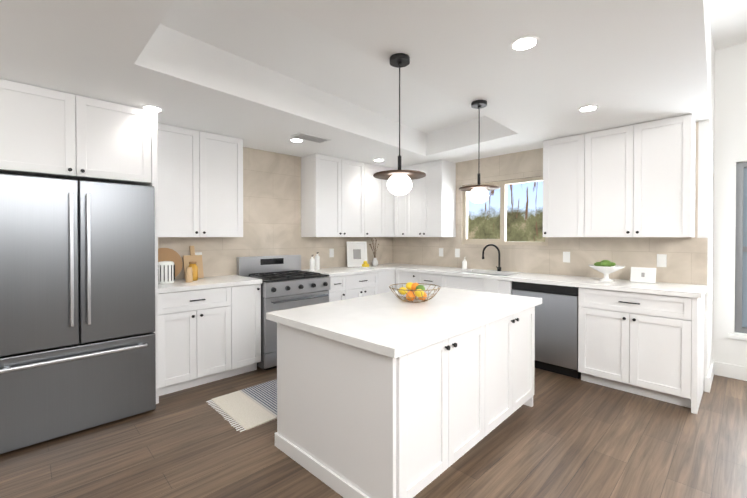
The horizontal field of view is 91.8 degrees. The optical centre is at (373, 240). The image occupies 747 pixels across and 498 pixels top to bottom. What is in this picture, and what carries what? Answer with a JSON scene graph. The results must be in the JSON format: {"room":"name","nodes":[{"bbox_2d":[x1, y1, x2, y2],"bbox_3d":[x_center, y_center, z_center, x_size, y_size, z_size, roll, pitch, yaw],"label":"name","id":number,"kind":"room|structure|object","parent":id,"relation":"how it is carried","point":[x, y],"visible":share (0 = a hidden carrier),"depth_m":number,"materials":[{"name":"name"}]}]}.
{"room":"kitchen","nodes":[
{"label":"kitchen","id":0,"kind":"room"},
{"bbox_2d":[158,147,392,278],"bbox_3d":[-2.771,-0.264,2.994,8.750,3.200,0.150,-1,1,-44],"label":"wall","id":1,"kind":"structure","parent":0,"point":[271,203],"depth_m":4.37,"materials":[{"name":"beige tile"}]},
{"bbox_2d":[157,123,242,236],"bbox_3d":[-1.782,-0.543,3.598,0.871,1.025,0.354,-1,1,-44],"label":"upper cabinet","id":2,"kind":"object","parent":1,"relation":"attached to","point":[200,182],"visible":0.79,"depth_m":3.48,"materials":[{"name":"white paint"}]},
{"bbox_2d":[329,249,333,256],"bbox_3d":[-0.581,0.176,5.014,0.072,0.120,0.006,-1,1,-44],"label":"electrical outlet plate","id":3,"kind":"object","parent":1,"relation":"attached to","point":[331,252],"depth_m":5.01,"materials":[{"name":"white plastic"}]},
{"bbox_2d":[301,154,368,236],"bbox_3d":[-0.507,-0.555,4.851,0.870,1.024,0.328,-1,1,-44],"label":"upper cabinet","id":4,"kind":"object","parent":1,"relation":"attached to","point":[340,197],"depth_m":4.65,"materials":[{"name":"white paint"}]},
{"bbox_2d":[369,164,384,236],"bbox_3d":[-0.114,-0.559,5.232,0.465,1.024,0.328,-1,1,-44],"label":"upper cabinet","id":5,"kind":"object","parent":1,"relation":"attached to","point":[376,186],"depth_m":5.17,"materials":[{"name":"white paint"}]},
{"bbox_2d":[385,167,393,236],"bbox_3d":[0.099,-0.561,5.438,0.248,1.024,0.328,-1,1,-44],"label":"upper cabinet","id":6,"kind":"object","parent":1,"relation":"attached to","point":[389,197],"depth_m":5.34,"materials":[{"name":"white paint"}]},
{"bbox_2d":[0,0,710,167],"bbox_3d":[-1.316,-1.443,1.409,8.550,0.810,4.135,-1,1,-44],"label":"ceiling","id":7,"kind":"structure","parent":0,"point":[270,75],"depth_m":2.32,"materials":[{"name":"white paint"}]},
{"bbox_2d":[142,105,163,111],"bbox_3d":[-1.762,-1.049,2.886,0.150,0.008,0.150,-1,1,-44],"label":"recessed light","id":8,"kind":"object","parent":7,"relation":"in","point":[152,108],"visible":0.94,"depth_m":2.87,"materials":[{"name":"white paint"}]},
{"bbox_2d":[289,138,303,141],"bbox_3d":[-0.814,-1.058,3.833,0.150,0.008,0.150,-1,1,-44],"label":"recessed light","id":9,"kind":"object","parent":7,"relation":"in","point":[296,140],"visible":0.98,"depth_m":3.83,"materials":[{"name":"white paint"}]},
{"bbox_2d":[290,132,330,142],"bbox_3d":[-0.645,-1.056,3.746,0.380,0.010,0.180,-1,1,-44],"label":"ceiling vent","id":10,"kind":"object","parent":7,"relation":"in","point":[308,137],"visible":0.96,"depth_m":3.71,"materials":[{"name":"white metal"}]},
{"bbox_2d":[373,53,425,194],"bbox_3d":[0.150,-0.651,2.079,0.304,0.786,0.304,-1,1,-44],"label":"pendant lamp","id":11,"kind":"object","parent":7,"relation":"hanging from","point":[399,182],"visible":1,"depth_m":2.04,"materials":[{"name":"black metal"}]},
{"bbox_2d":[459,100,499,202],"bbox_3d":[0.806,-0.666,2.765,0.304,0.769,0.304,-1,1,-44],"label":"pendant lamp","id":12,"kind":"object","parent":7,"relation":"hanging from","point":[478,193],"visible":1,"depth_m":2.73,"materials":[{"name":"black metal"}]},
{"bbox_2d":[509,35,539,50],"bbox_3d":[0.797,-1.039,1.913,0.150,0.008,0.150,-1,1,-44],"label":"recessed light","id":13,"kind":"object","parent":7,"relation":"in","point":[524,43],"visible":1,"depth_m":1.90,"materials":[{"name":"white paint"}]},
{"bbox_2d":[577,105,598,111],"bbox_3d":[1.711,-1.049,2.882,0.150,0.008,0.150,-1,1,-44],"label":"recessed light","id":14,"kind":"object","parent":7,"relation":"in","point":[587,108],"visible":0.94,"depth_m":2.87,"materials":[{"name":"white paint"}]},
{"bbox_2d":[0,366,746,497],"bbox_3d":[0.585,1.411,0.519,10.300,0.100,9.100,-1,1,-44],"label":"floor","id":15,"kind":"structure","parent":0,"point":[564,436],"depth_m":2.26,"materials":[{"name":"brown wood"}]},
{"bbox_2d":[0,173,155,453],"bbox_3d":[-2.283,0.461,2.760,0.917,1.755,0.858,-1,1,-44],"label":"fridge","id":16,"kind":"object","parent":15,"relation":"on","point":[77,308],"visible":1,"depth_m":2.47,"materials":[{"name":"silver metal"}]},
{"bbox_2d":[0,79,158,403],"bbox_3d":[-2.352,0.145,2.828,1.025,2.385,0.674,-1,1,-44],"label":"tall cabinet","id":17,"kind":"object","parent":15,"relation":"on","point":[45,132],"visible":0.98,"depth_m":2.61,"materials":[{"name":"white paint"}]},
{"bbox_2d":[158,284,260,395],"bbox_3d":[-1.663,0.883,3.527,0.924,0.896,0.640,-1,1,-44],"label":"base cabinet","id":18,"kind":"object","parent":15,"relation":"on","point":[205,336],"visible":0.79,"depth_m":3.29,"materials":[{"name":"white paint"}]},
{"bbox_2d":[158,275,261,292],"bbox_3d":[-1.665,0.414,3.526,0.926,0.040,0.633,-1,1,-44],"label":"countertop","id":19,"kind":"structure","parent":18,"relation":"on","point":[177,285],"depth_m":3.38,"materials":[{"name":"white stone"}]},
{"bbox_2d":[158,261,174,283],"bbox_3d":[-1.904,0.294,3.319,0.144,0.203,0.146,-1,1,-44],"label":"decorative canister","id":20,"kind":"object","parent":19,"relation":"on","point":[166,272],"visible":0.98,"depth_m":3.26,"materials":[{"name":"white ceramic"}]},
{"bbox_2d":[158,248,182,276],"bbox_3d":[-2.038,0.232,3.529,0.320,0.315,0.095,-1,1,-44],"label":"round cutting board","id":21,"kind":"object","parent":19,"relation":"on","point":[166,254],"visible":0.48,"depth_m":3.58,"materials":[{"name":"brown wood"}]},
{"bbox_2d":[186,267,192,282],"bbox_3d":[-1.733,0.323,3.401,0.060,0.142,0.060,-1,1,-44],"label":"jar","id":22,"kind":"object","parent":19,"relation":"on","point":[189,277],"visible":1,"depth_m":3.38,"materials":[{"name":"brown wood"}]},
{"bbox_2d":[188,261,197,280],"bbox_3d":[-1.766,0.300,3.536,0.090,0.185,0.090,-1,1,-44],"label":"decorative jar","id":23,"kind":"object","parent":19,"relation":"on","point":[192,264],"visible":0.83,"depth_m":3.51,"materials":[{"name":"orange"}]},
{"bbox_2d":[183,246,203,278],"bbox_3d":[-1.847,0.223,3.704,0.180,0.335,0.085,-1,1,-44],"label":"paddle cutting board","id":24,"kind":"object","parent":19,"relation":"on","point":[192,256],"visible":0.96,"depth_m":3.71,"materials":[{"name":"brown wood"}]},
{"bbox_2d":[206,379,276,431],"bbox_3d":[-0.625,1.329,3.274,1.501,0.009,0.660,-1,1,-44],"label":"rug","id":25,"kind":"object","parent":15,"relation":"on","point":[250,407],"visible":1,"depth_m":2.91,"materials":[{"name":"beige fabric"}]},
{"bbox_2d":[237,255,330,369],"bbox_3d":[-1.002,0.757,4.103,0.804,1.135,0.727,-1,1,-44],"label":"range","id":26,"kind":"object","parent":15,"relation":"on","point":[287,283],"visible":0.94,"depth_m":3.89,"materials":[{"name":"silver metal"}]},
{"bbox_2d":[329,275,348,301],"bbox_3d":[-0.629,0.872,4.551,0.330,0.896,0.608,-1,1,-44],"label":"base cabinet","id":27,"kind":"object","parent":15,"relation":"on","point":[339,290],"depth_m":4.34,"materials":[{"name":"white paint"}]},
{"bbox_2d":[349,272,380,298],"bbox_3d":[-0.375,0.870,4.799,0.620,0.896,0.608,-1,1,-44],"label":"base cabinet","id":28,"kind":"object","parent":15,"relation":"on","point":[352,286],"depth_m":4.62,"materials":[{"name":"white paint"}]},
{"bbox_2d":[301,265,396,276],"bbox_3d":[-0.321,0.400,4.810,1.140,0.040,0.660,-1,1,-44],"label":"countertop","id":29,"kind":"structure","parent":28,"relation":"on","point":[335,271],"depth_m":4.68,"materials":[{"name":"white stone"}]},
{"bbox_2d":[310,254,316,270],"bbox_3d":[-0.774,0.283,4.567,0.063,0.199,0.064,-1,1,-44],"label":"decorative bottle","id":30,"kind":"object","parent":29,"relation":"on","point":[314,264],"depth_m":4.55,"materials":[{"name":"white ceramic"}]},
{"bbox_2d":[317,252,319,269],"bbox_3d":[-0.723,0.267,4.658,0.063,0.229,0.064,-1,1,-44],"label":"decorative bottle","id":31,"kind":"object","parent":29,"relation":"on","point":[318,257],"depth_m":4.63,"materials":[{"name":"white ceramic"}]},
{"bbox_2d":[346,241,367,266],"bbox_3d":[-0.234,0.198,5.143,0.290,0.358,0.084,0,1,-16],"label":"photo frame","id":32,"kind":"object","parent":29,"relation":"on","point":[356,254],"visible":0.9,"depth_m":5.14,"materials":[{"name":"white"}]},
{"bbox_2d":[359,261,370,267],"bbox_3d":[-0.111,0.329,4.918,0.170,0.101,0.170,-1,1,-44],"label":"dish","id":33,"kind":"object","parent":29,"relation":"on","point":[365,265],"visible":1,"depth_m":4.89,"materials":[{"name":"yellow food"}]},
{"bbox_2d":[369,238,378,265],"bbox_3d":[-0.008,0.172,5.324,0.145,0.406,0.135,-1,1,-44],"label":"vase","id":34,"kind":"object","parent":29,"relation":"on","point":[375,262],"visible":1,"depth_m":5.30,"materials":[{"name":"white ceramic"}]},
{"bbox_2d":[381,271,394,292],"bbox_3d":[-0.054,0.867,5.109,0.392,0.896,0.608,-1,1,-44],"label":"base cabinet","id":35,"kind":"object","parent":15,"relation":"on","point":[388,277],"depth_m":4.92,"materials":[{"name":"white paint"}]},
{"bbox_2d":[275,306,534,497],"bbox_3d":[0.333,0.926,2.626,1.778,0.827,1.102,-1,1,-44],"label":"kitchen island","id":36,"kind":"object","parent":15,"relation":"on","point":[354,422],"visible":0.77,"depth_m":1.97,"materials":[{"name":"white paint"}]},
{"bbox_2d":[266,285,541,358],"bbox_3d":[0.327,0.490,2.628,1.857,0.044,1.163,-1,1,-44],"label":"island countertop","id":37,"kind":"structure","parent":36,"relation":"on","point":[390,324],"depth_m":2.24,"materials":[{"name":"white stone"}]},
{"bbox_2d":[389,282,440,302],"bbox_3d":[0.315,0.395,2.769,0.397,0.139,0.397,-1,1,-44],"label":"fruit bowl","id":38,"kind":"object","parent":37,"relation":"on","point":[415,290],"visible":1,"depth_m":2.72,"materials":[{"name":"food"}]},
{"bbox_2d":[395,271,474,290],"bbox_3d":[0.815,0.869,4.936,0.608,0.896,0.848,-1,1,-44],"label":"base cabinet","id":39,"kind":"object","parent":15,"relation":"on","point":[468,283],"depth_m":4.56,"materials":[{"name":"white paint"}]},
{"bbox_2d":[378,263,707,298],"bbox_3d":[1.399,0.512,4.312,0.634,0.253,3.770,-1,1,-44],"label":"countertop","id":40,"kind":"structure","parent":39,"relation":"on","point":[680,290],"depth_m":3.58,"materials":[{"name":"white stone"}]},
{"bbox_2d":[462,257,466,268],"bbox_3d":[1.210,0.301,4.806,0.064,0.159,0.064,-1,1,-44],"label":"soap pump","id":41,"kind":"object","parent":40,"relation":"on","point":[464,263],"visible":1,"depth_m":4.78,"materials":[{"name":"white ceramic"}]},
{"bbox_2d":[482,244,500,270],"bbox_3d":[1.469,0.215,4.549,0.102,0.336,0.260,-1,1,-44],"label":"faucet","id":42,"kind":"object","parent":40,"relation":"on","point":[497,248],"visible":1,"depth_m":4.50,"materials":[{"name":"black metal"}]},
{"bbox_2d":[589,260,624,281],"bbox_3d":[2.236,0.292,3.474,0.300,0.202,0.300,-1,1,-44],"label":"pedestal bowl","id":43,"kind":"object","parent":40,"relation":"on","point":[606,268],"visible":1,"depth_m":3.44,"materials":[{"name":"white ceramic"}]},
{"bbox_2d":[630,267,655,282],"bbox_3d":[2.518,0.324,3.379,0.045,0.140,0.190,-1,1,-44],"label":"decorative frame","id":44,"kind":"object","parent":40,"relation":"on","point":[643,274],"visible":0.98,"depth_m":3.37,"materials":[{"name":"white plastic"}]},
{"bbox_2d":[471,287,511,294],"bbox_3d":[1.350,0.994,4.386,0.608,0.657,0.928,-1,1,-44],"label":"base cabinet","id":45,"kind":"object","parent":15,"relation":"on","point":[472,288],"depth_m":3.92,"materials":[{"name":"white paint"}]},
{"bbox_2d":[512,281,580,378],"bbox_3d":[1.898,0.881,3.818,0.595,0.893,0.633,-1,1,-44],"label":"dishwasher","id":46,"kind":"object","parent":15,"relation":"on","point":[556,330],"visible":0.48,"depth_m":3.53,"materials":[{"name":"silver metal"}]},
{"bbox_2d":[578,287,703,413],"bbox_3d":[2.403,0.885,3.275,0.640,0.896,0.833,-1,1,-44],"label":"base cabinet","id":47,"kind":"object","parent":15,"relation":"on","point":[647,345],"visible":0.98,"depth_m":3.04,"materials":[{"name":"white paint"}]},
{"bbox_2d":[393,122,706,284],"bbox_3d":[1.677,-0.280,4.581,0.154,3.200,3.765,-1,1,-44],"label":"wall","id":48,"kind":"structure","parent":0,"point":[686,260],"depth_m":4.19,"materials":[{"name":"beige tile"}]},
{"bbox_2d":[394,160,455,236],"bbox_3d":[0.716,-0.559,5.207,0.354,1.025,0.856,-1,1,-44],"label":"upper cabinet","id":49,"kind":"object","parent":48,"relation":"attached to","point":[425,206],"visible":0.92,"depth_m":4.98,"materials":[{"name":"white paint"}]},
{"bbox_2d":[439,248,442,256],"bbox_3d":[0.973,0.174,5.202,0.006,0.120,0.072,-1,1,-44],"label":"electrical outlet plate","id":50,"kind":"object","parent":48,"relation":"attached to","point":[440,249],"depth_m":5.19,"materials":[{"name":"white plastic"}]},
{"bbox_2d":[455,249,459,256],"bbox_3d":[1.161,0.176,5.008,0.006,0.120,0.072,-1,1,-44],"label":"electrical outlet plate","id":51,"kind":"object","parent":48,"relation":"attached to","point":[457,251],"depth_m":5.00,"materials":[{"name":"white plastic"}]},
{"bbox_2d":[463,176,547,245],"bbox_3d":[1.652,-0.345,4.601,0.060,0.810,1.140,-1,1,-44],"label":"kitchen window","id":52,"kind":"structure","parent":48,"relation":"in","point":[502,185],"depth_m":4.59,"materials":[{"name":"beige"}]},
{"bbox_2d":[563,252,569,262],"bbox_3d":[2.136,0.186,4.003,0.006,0.120,0.072,-1,1,-44],"label":"electrical outlet plate","id":53,"kind":"object","parent":48,"relation":"attached to","point":[566,255],"depth_m":4.00,"materials":[{"name":"white plastic"}]},
{"bbox_2d":[543,114,695,236],"bbox_3d":[2.333,-0.542,3.539,0.354,1.025,1.200,-1,1,-44],"label":"upper cabinet","id":54,"kind":"object","parent":48,"relation":"attached to","point":[637,180],"visible":1,"depth_m":3.35,"materials":[{"name":"white paint"}]},
{"bbox_2d":[657,254,666,266],"bbox_3d":[2.713,0.192,3.407,0.006,0.120,0.072,-1,1,-44],"label":"electrical outlet plate","id":55,"kind":"object","parent":48,"relation":"attached to","point":[661,260],"depth_m":3.40,"materials":[{"name":"white plastic"}]},
{"bbox_2d":[697,30,714,382],"bbox_3d":[3.185,-0.269,3.459,0.750,3.200,0.075,-1,1,-44],"label":"wall","id":56,"kind":"structure","parent":0,"point":[705,175],"depth_m":3.21,"materials":[{"name":"white paint"}]},
{"bbox_2d":[710,0,746,50],"bbox_3d":[0.507,-1.885,0.063,9.600,0.100,8.900,-1,1,-44],"label":"ceiling","id":57,"kind":"structure","parent":0,"point":[728,23],"depth_m":3.10,"materials":[{"name":"white paint"}]},
{"bbox_2d":[712,42,746,366],"bbox_3d":[5.106,-0.253,1.909,0.150,3.200,4.825,-1,1,-44],"label":"wall","id":58,"kind":"structure","parent":0,"point":[730,130],"depth_m":3.52,"materials":[{"name":"white paint"}]},
{"bbox_2d":[704,361,746,392],"bbox_3d":[4.825,1.284,1.665,0.615,0.130,4.844,-1,1,-44],"label":"baseboard","id":59,"kind":"structure","parent":58,"relation":"attached to","point":[729,370],"depth_m":3.48,"materials":[{"name":"white paint"}]},
{"bbox_2d":[728,162,746,339],"bbox_3d":[3.835,0.099,3.170,0.165,1.690,1.020,-1,1,-44],"label":"window","id":60,"kind":"structure","parent":58,"relation":"in","point":[741,259],"depth_m":3.49,"materials":[{"name":"grey"}]},
{"label":"outside","id":61,"kind":"structure","parent":0,"visible":0},
{"bbox_2d":[468,181,544,241],"bbox_3d":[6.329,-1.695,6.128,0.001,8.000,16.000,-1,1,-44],"label":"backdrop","id":62,"kind":"structure","parent":61,"point":[524,212],"depth_m":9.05,"materials":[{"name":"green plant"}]}
]}

